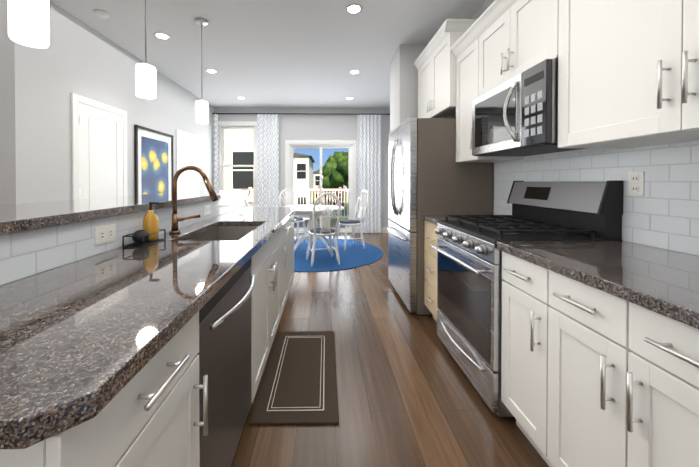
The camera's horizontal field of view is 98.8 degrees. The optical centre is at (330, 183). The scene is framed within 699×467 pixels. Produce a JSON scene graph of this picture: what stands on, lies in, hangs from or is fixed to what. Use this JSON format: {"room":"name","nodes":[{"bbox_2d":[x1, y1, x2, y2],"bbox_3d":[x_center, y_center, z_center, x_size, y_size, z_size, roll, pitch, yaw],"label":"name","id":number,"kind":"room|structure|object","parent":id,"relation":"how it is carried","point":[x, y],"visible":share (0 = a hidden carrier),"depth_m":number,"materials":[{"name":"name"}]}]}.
{"room":"kitchen","nodes":[
{"label":"kitchen","id":0,"kind":"room"},
{"bbox_2d":[0,0,213,204],"bbox_3d":[-2.729,-0.285,4.700,0.150,2.900,4.420,0,1,-1],"label":"wall","id":1,"kind":"structure","parent":0,"point":[38,86],"depth_m":2.92,"materials":[{"name":"grey paint"}]},
{"bbox_2d":[71,93,127,199],"bbox_3d":[-2.594,0.124,3.455,0.084,2.105,0.830,0,1,-1],"label":"door","id":2,"kind":"structure","parent":1,"relation":"attached to","point":[99,147],"depth_m":3.37,"materials":[{"name":"white wood"}]},
{"bbox_2d":[134,125,173,194],"bbox_3d":[-2.633,-0.209,4.522,0.030,1.190,0.980,0,1,-1],"label":"framed art","id":3,"kind":"object","parent":1,"relation":"attached to","point":[154,161],"visible":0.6,"depth_m":4.43,"materials":[{"name":"black"}]},
{"bbox_2d":[176,129,198,191],"bbox_3d":[-2.626,0.103,5.615,0.084,2.105,0.910,0,1,-1],"label":"door","id":4,"kind":"structure","parent":1,"relation":"attached to","point":[187,149],"depth_m":5.56,"materials":[{"name":"white wood"}]},
{"bbox_2d":[50,0,485,107],"bbox_3d":[-1.289,-1.763,2.317,6.900,0.100,9.500,0,1,-1],"label":"ceiling","id":5,"kind":"structure","parent":0,"point":[284,53],"depth_m":3.62,"materials":[{"name":"white paint"}]},
{"bbox_2d":[8,0,49,47],"bbox_3d":[-1.334,-1.165,1.321,0.130,1.074,0.130,0,1,-1],"label":"pendant light","id":6,"kind":"object","parent":5,"relation":"hanging from","point":[28,23],"visible":1,"depth_m":1.29,"materials":[{"name":"white glass"}]},
{"bbox_2d":[93,9,108,18],"bbox_3d":[-2.299,-1.701,3.002,0.130,0.034,0.130,0,1,-1],"label":"smoke detector","id":7,"kind":"object","parent":5,"relation":"attached to","point":[102,14],"visible":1,"depth_m":2.97,"materials":[{"name":"white plastic"}]},
{"bbox_2d":[135,0,155,98],"bbox_3d":[-1.347,-1.173,2.181,0.130,1.074,0.130,0,1,-1],"label":"pendant light","id":8,"kind":"object","parent":5,"relation":"hanging from","point":[145,79],"visible":1,"depth_m":2.14,"materials":[{"name":"white glass"}]},
{"bbox_2d":[154,32,169,38],"bbox_3d":[-1.956,-1.719,3.477,0.166,0.009,0.166,1,1,44],"label":"recessed light","id":9,"kind":"object","parent":5,"relation":"in","point":[160,35],"depth_m":3.46,"materials":[{"name":"white"}]},
{"bbox_2d":[195,18,208,123],"bbox_3d":[-1.361,-1.185,3.171,0.130,1.070,0.130,0,1,-1],"label":"pendant light","id":10,"kind":"object","parent":5,"relation":"hanging from","point":[201,111],"visible":1,"depth_m":3.14,"materials":[{"name":"white glass"}]},
{"bbox_2d":[206,69,216,72],"bbox_3d":[-1.823,-1.730,4.589,0.166,0.009,0.166,1,1,44],"label":"recessed light","id":11,"kind":"object","parent":5,"relation":"in","point":[208,70],"depth_m":4.58,"materials":[{"name":"white"}]},
{"bbox_2d":[345,3,362,13],"bbox_3d":[0.232,-1.714,2.930,0.166,0.009,0.166,0,1,-10],"label":"recessed light","id":12,"kind":"object","parent":5,"relation":"in","point":[354,8],"depth_m":2.91,"materials":[{"name":"white"}]},
{"bbox_2d":[349,70,359,73],"bbox_3d":[0.377,-1.730,4.622,0.166,0.009,0.166,1,1,44],"label":"recessed light","id":13,"kind":"object","parent":5,"relation":"in","point":[351,71],"depth_m":4.60,"materials":[{"name":"white"}]},
{"bbox_2d":[214,108,389,226],"bbox_3d":[-0.374,-0.308,7.020,4.930,2.900,0.150,0,1,-1],"label":"wall","id":14,"kind":"structure","parent":0,"point":[313,127],"depth_m":6.94,"materials":[{"name":"grey paint"}]},
{"bbox_2d":[218,121,256,206],"bbox_3d":[-2.143,-0.402,6.954,1.040,2.080,0.168,0,1,-1],"label":"window","id":15,"kind":"structure","parent":14,"relation":"in","point":[222,125],"depth_m":6.92,"materials":[{"name":"white wood"}]},
{"bbox_2d":[213,113,389,232],"bbox_3d":[-0.650,-0.246,6.874,4.065,2.750,0.134,0,1,-1],"label":"curtains","id":16,"kind":"object","parent":14,"relation":"attached to","point":[369,164],"visible":0.96,"depth_m":6.86,"materials":[{"name":"white fabric"}]},
{"bbox_2d":[285,140,355,232],"bbox_3d":[-0.218,0.065,7.007,1.650,2.155,0.148,0,1,-1],"label":"door frame","id":17,"kind":"structure","parent":14,"relation":"attached to","point":[292,145],"depth_m":6.95,"materials":[{"name":"white wood"}]},
{"bbox_2d":[356,227,387,232],"bbox_3d":[1.267,1.078,6.976,1.350,0.130,0.015,0,1,-1],"label":"baseboard","id":18,"kind":"structure","parent":14,"relation":"attached to","point":[384,229],"depth_m":6.96,"materials":[{"name":"white wood"}]},
{"bbox_2d":[231,233,548,466],"bbox_3d":[-1.289,1.212,2.345,6.900,0.050,9.500,0,1,-1],"label":"floor","id":19,"kind":"structure","parent":0,"point":[409,395],"depth_m":1.66,"materials":[{"name":"brown wood"}]},
{"bbox_2d":[0,195,296,466],"bbox_3d":[-0.703,0.663,1.919,0.758,1.057,3.080,0,1,-1],"label":"kitchen island","id":20,"kind":"object","parent":19,"relation":"on","point":[113,353],"depth_m":0.81,"materials":[{"name":"white painted wood"},{"name":"granite"},{"name":"stainless steel"}]},
{"bbox_2d":[0,191,247,230],"bbox_3d":[-1.260,0.116,1.895,0.645,0.039,3.220,0,1,-1],"label":"island countertop","id":21,"kind":"structure","parent":20,"relation":"on","point":[24,214],"depth_m":1.35,"materials":[{"name":"grey stone"}]},
{"bbox_2d":[122,202,165,247],"bbox_3d":[-0.885,0.188,1.431,0.096,0.195,0.186,0,1,-1],"label":"soap caddy","id":22,"kind":"object","parent":20,"relation":"on","point":[149,232],"visible":0.98,"depth_m":1.45,"materials":[{"name":"black"}]},
{"bbox_2d":[169,166,217,233],"bbox_3d":[-0.785,0.088,1.761,0.280,0.387,0.138,0,1,-1],"label":"faucet","id":23,"kind":"object","parent":20,"relation":"on","point":[176,219],"visible":1,"depth_m":1.71,"materials":[{"name":"brown metal"}]},
{"bbox_2d":[248,331,338,424],"bbox_3d":[-0.188,1.183,1.931,0.450,0.015,0.900,0,1,-1],"label":"kitchen mat","id":24,"kind":"object","parent":19,"relation":"on","point":[298,385],"visible":1,"depth_m":1.77,"materials":[{"name":"brown"}]},
{"bbox_2d":[294,238,382,271],"bbox_3d":[-0.301,1.154,5.160,2.380,0.010,2.380,0,1,-1],"label":"round rug","id":25,"kind":"object","parent":19,"relation":"on","point":[357,254],"visible":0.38,"depth_m":4.75,"materials":[{"name":"blue carpet"}]},
{"bbox_2d":[279,189,307,243],"bbox_3d":[-0.731,0.619,5.800,0.430,1.039,0.546,0,1,-32],"label":"chair","id":26,"kind":"object","parent":25,"relation":"on","point":[297,218],"visible":0.44,"depth_m":5.93,"materials":[{"name":"white paint"}]},
{"bbox_2d":[284,205,343,254],"bbox_3d":[-0.300,0.773,5.106,1.070,0.749,1.070,0,1,-1],"label":"dining table","id":27,"kind":"object","parent":25,"relation":"on","point":[304,210],"visible":0.58,"depth_m":4.93,"materials":[{"name":"white paint"}]},
{"bbox_2d":[306,192,340,266],"bbox_3d":[-0.098,0.633,4.343,0.430,1.039,0.546,0,1,-15],"label":"chair","id":28,"kind":"object","parent":25,"relation":"on","point":[323,230],"visible":1,"depth_m":4.20,"materials":[{"name":"white paint"}]},
{"bbox_2d":[336,189,368,250],"bbox_3d":[0.403,0.623,5.387,0.546,1.039,0.430,0,1,-22],"label":"chair","id":29,"kind":"object","parent":25,"relation":"on","point":[352,223],"visible":0.96,"depth_m":5.33,"materials":[{"name":"white paint"}]},
{"bbox_2d":[423,219,437,321],"bbox_3d":[1.149,0.750,2.458,0.628,0.872,0.388,0,1,-1],"label":"base cabinet","id":30,"kind":"object","parent":19,"relation":"on","point":[430,254],"depth_m":2.49,"materials":[{"name":"white wood"}]},
{"bbox_2d":[422,215,454,226],"bbox_3d":[1.132,0.295,2.454,0.645,0.038,0.388,0,1,-1],"label":"countertop","id":31,"kind":"structure","parent":30,"relation":"on","point":[434,219],"depth_m":2.46,"materials":[{"name":"grey stone"}]},
{"bbox_2d":[387,116,492,315],"bbox_3d":[1.037,0.287,3.112,0.811,1.785,0.918,0,1,-1],"label":"fridge","id":32,"kind":"object","parent":19,"relation":"on","point":[429,174],"visible":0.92,"depth_m":2.65,"materials":[{"name":"silver metal"}]},
{"bbox_2d":[501,255,529,440],"bbox_3d":[1.166,0.761,1.307,0.628,0.872,0.371,0,1,-1],"label":"base cabinet","id":33,"kind":"object","parent":19,"relation":"on","point":[515,333],"depth_m":1.38,"materials":[{"name":"white wood"}]},
{"bbox_2d":[430,181,622,416],"bbox_3d":[1.100,0.586,1.876,0.718,1.212,0.764,0,1,-1],"label":"range","id":34,"kind":"object","parent":19,"relation":"on","point":[469,291],"visible":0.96,"depth_m":1.68,"materials":[{"name":"silver metal"}]},
{"bbox_2d":[530,263,698,466],"bbox_3d":[1.172,0.765,0.898,0.628,0.872,0.691,0,1,-1],"label":"base cabinet","id":35,"kind":"object","parent":19,"relation":"on","point":[599,353],"depth_m":0.92,"materials":[{"name":"white wood"}]},
{"bbox_2d":[497,241,698,330],"bbox_3d":[1.154,0.309,1.018,0.645,0.038,0.940,0,1,-1],"label":"countertop","id":36,"kind":"structure","parent":35,"relation":"on","point":[664,282],"depth_m":1.02,"materials":[{"name":"grey stone"}]},
{"bbox_2d":[390,44,426,131],"bbox_3d":[1.422,-0.279,3.997,1.130,2.900,0.550,0,1,-1],"label":"wall","id":37,"kind":"structure","parent":0,"point":[403,88],"depth_m":3.71,"materials":[{"name":"grey paint"}]},
{"bbox_2d":[470,0,696,255],"bbox_3d":[1.565,-0.247,0.748,0.150,2.900,5.950,0,1,-1],"label":"wall","id":38,"kind":"structure","parent":0,"point":[480,11],"depth_m":2.81,"materials":[{"name":"grey paint"}]},
{"bbox_2d":[418,28,481,117],"bbox_3d":[1.251,-1.015,3.101,0.404,0.650,0.922,0,1,-1],"label":"upper cabinet","id":39,"kind":"object","parent":38,"relation":"attached to","point":[435,73],"depth_m":2.88,"materials":[{"name":"white wood"}]},
{"bbox_2d":[454,40,522,162],"bbox_3d":[1.287,-0.644,2.413,0.353,0.918,0.455,0,1,-1],"label":"upper cabinet","id":40,"kind":"object","parent":38,"relation":"attached to","point":[464,62],"depth_m":2.47,"materials":[{"name":"white wood"}]},
{"bbox_2d":[474,0,541,98],"bbox_3d":[1.295,-0.864,1.864,0.353,0.468,0.770,0,1,-1],"label":"upper cabinet","id":41,"kind":"object","parent":38,"relation":"attached to","point":[510,45],"depth_m":1.87,"materials":[{"name":"white wood"}]},
{"bbox_2d":[472,59,586,155],"bbox_3d":[1.238,-0.414,1.868,0.443,0.424,0.758,0,1,-1],"label":"microwave","id":42,"kind":"object","parent":41,"relation":"attached to","point":[517,115],"visible":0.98,"depth_m":1.71,"materials":[{"name":"silver metal"}]},
{"bbox_2d":[494,140,698,255],"bbox_3d":[1.472,0.039,1.600,0.008,0.490,2.100,0,1,-1],"label":"backsplash","id":43,"kind":"structure","parent":38,"relation":"attached to","point":[663,212],"depth_m":1.40,"materials":[{"name":"white tile"}]},
{"bbox_2d":[542,0,698,147],"bbox_3d":[1.308,-0.631,0.996,0.353,0.918,1.100,0,1,-1],"label":"upper cabinet","id":44,"kind":"object","parent":38,"relation":"attached to","point":[628,73],"depth_m":1.17,"materials":[{"name":"white wood"}]},
{"bbox_2d":[628,171,643,195],"bbox_3d":[1.465,-0.002,1.434,0.009,0.115,0.072,0,1,-1],"label":"outlet","id":45,"kind":"object","parent":38,"relation":"attached to","point":[635,183],"visible":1,"depth_m":1.43,"materials":[{"name":"white plastic"}]},
{"label":"outside","id":46,"kind":"structure","parent":0,"visible":0},
{"bbox_2d":[313,191,347,218],"bbox_3d":[-0.902,3.698,63.514,120.000,0.200,112.740,0,1,-1],"label":"ground","id":47,"kind":"structure","parent":46,"point":[342,210],"depth_m":42.66,"materials":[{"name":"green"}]},
{"bbox_2d":[224,129,347,218],"bbox_3d":[0.954,-2.139,36.207,27.497,12.000,47.890,0,1,-1],"label":"buildings","id":48,"kind":"structure","parent":47,"relation":"on","point":[238,146],"depth_m":29.72,"materials":[{"name":"white"}]},
{"bbox_2d":[232,187,347,227],"bbox_3d":[-0.282,2.127,8.600,4.820,4.000,2.940,0,1,-1],"label":"deck","id":49,"kind":"object","parent":47,"relation":"on","point":[333,222],"depth_m":9.98,"materials":[{"name":"beige wood"}]}
]}

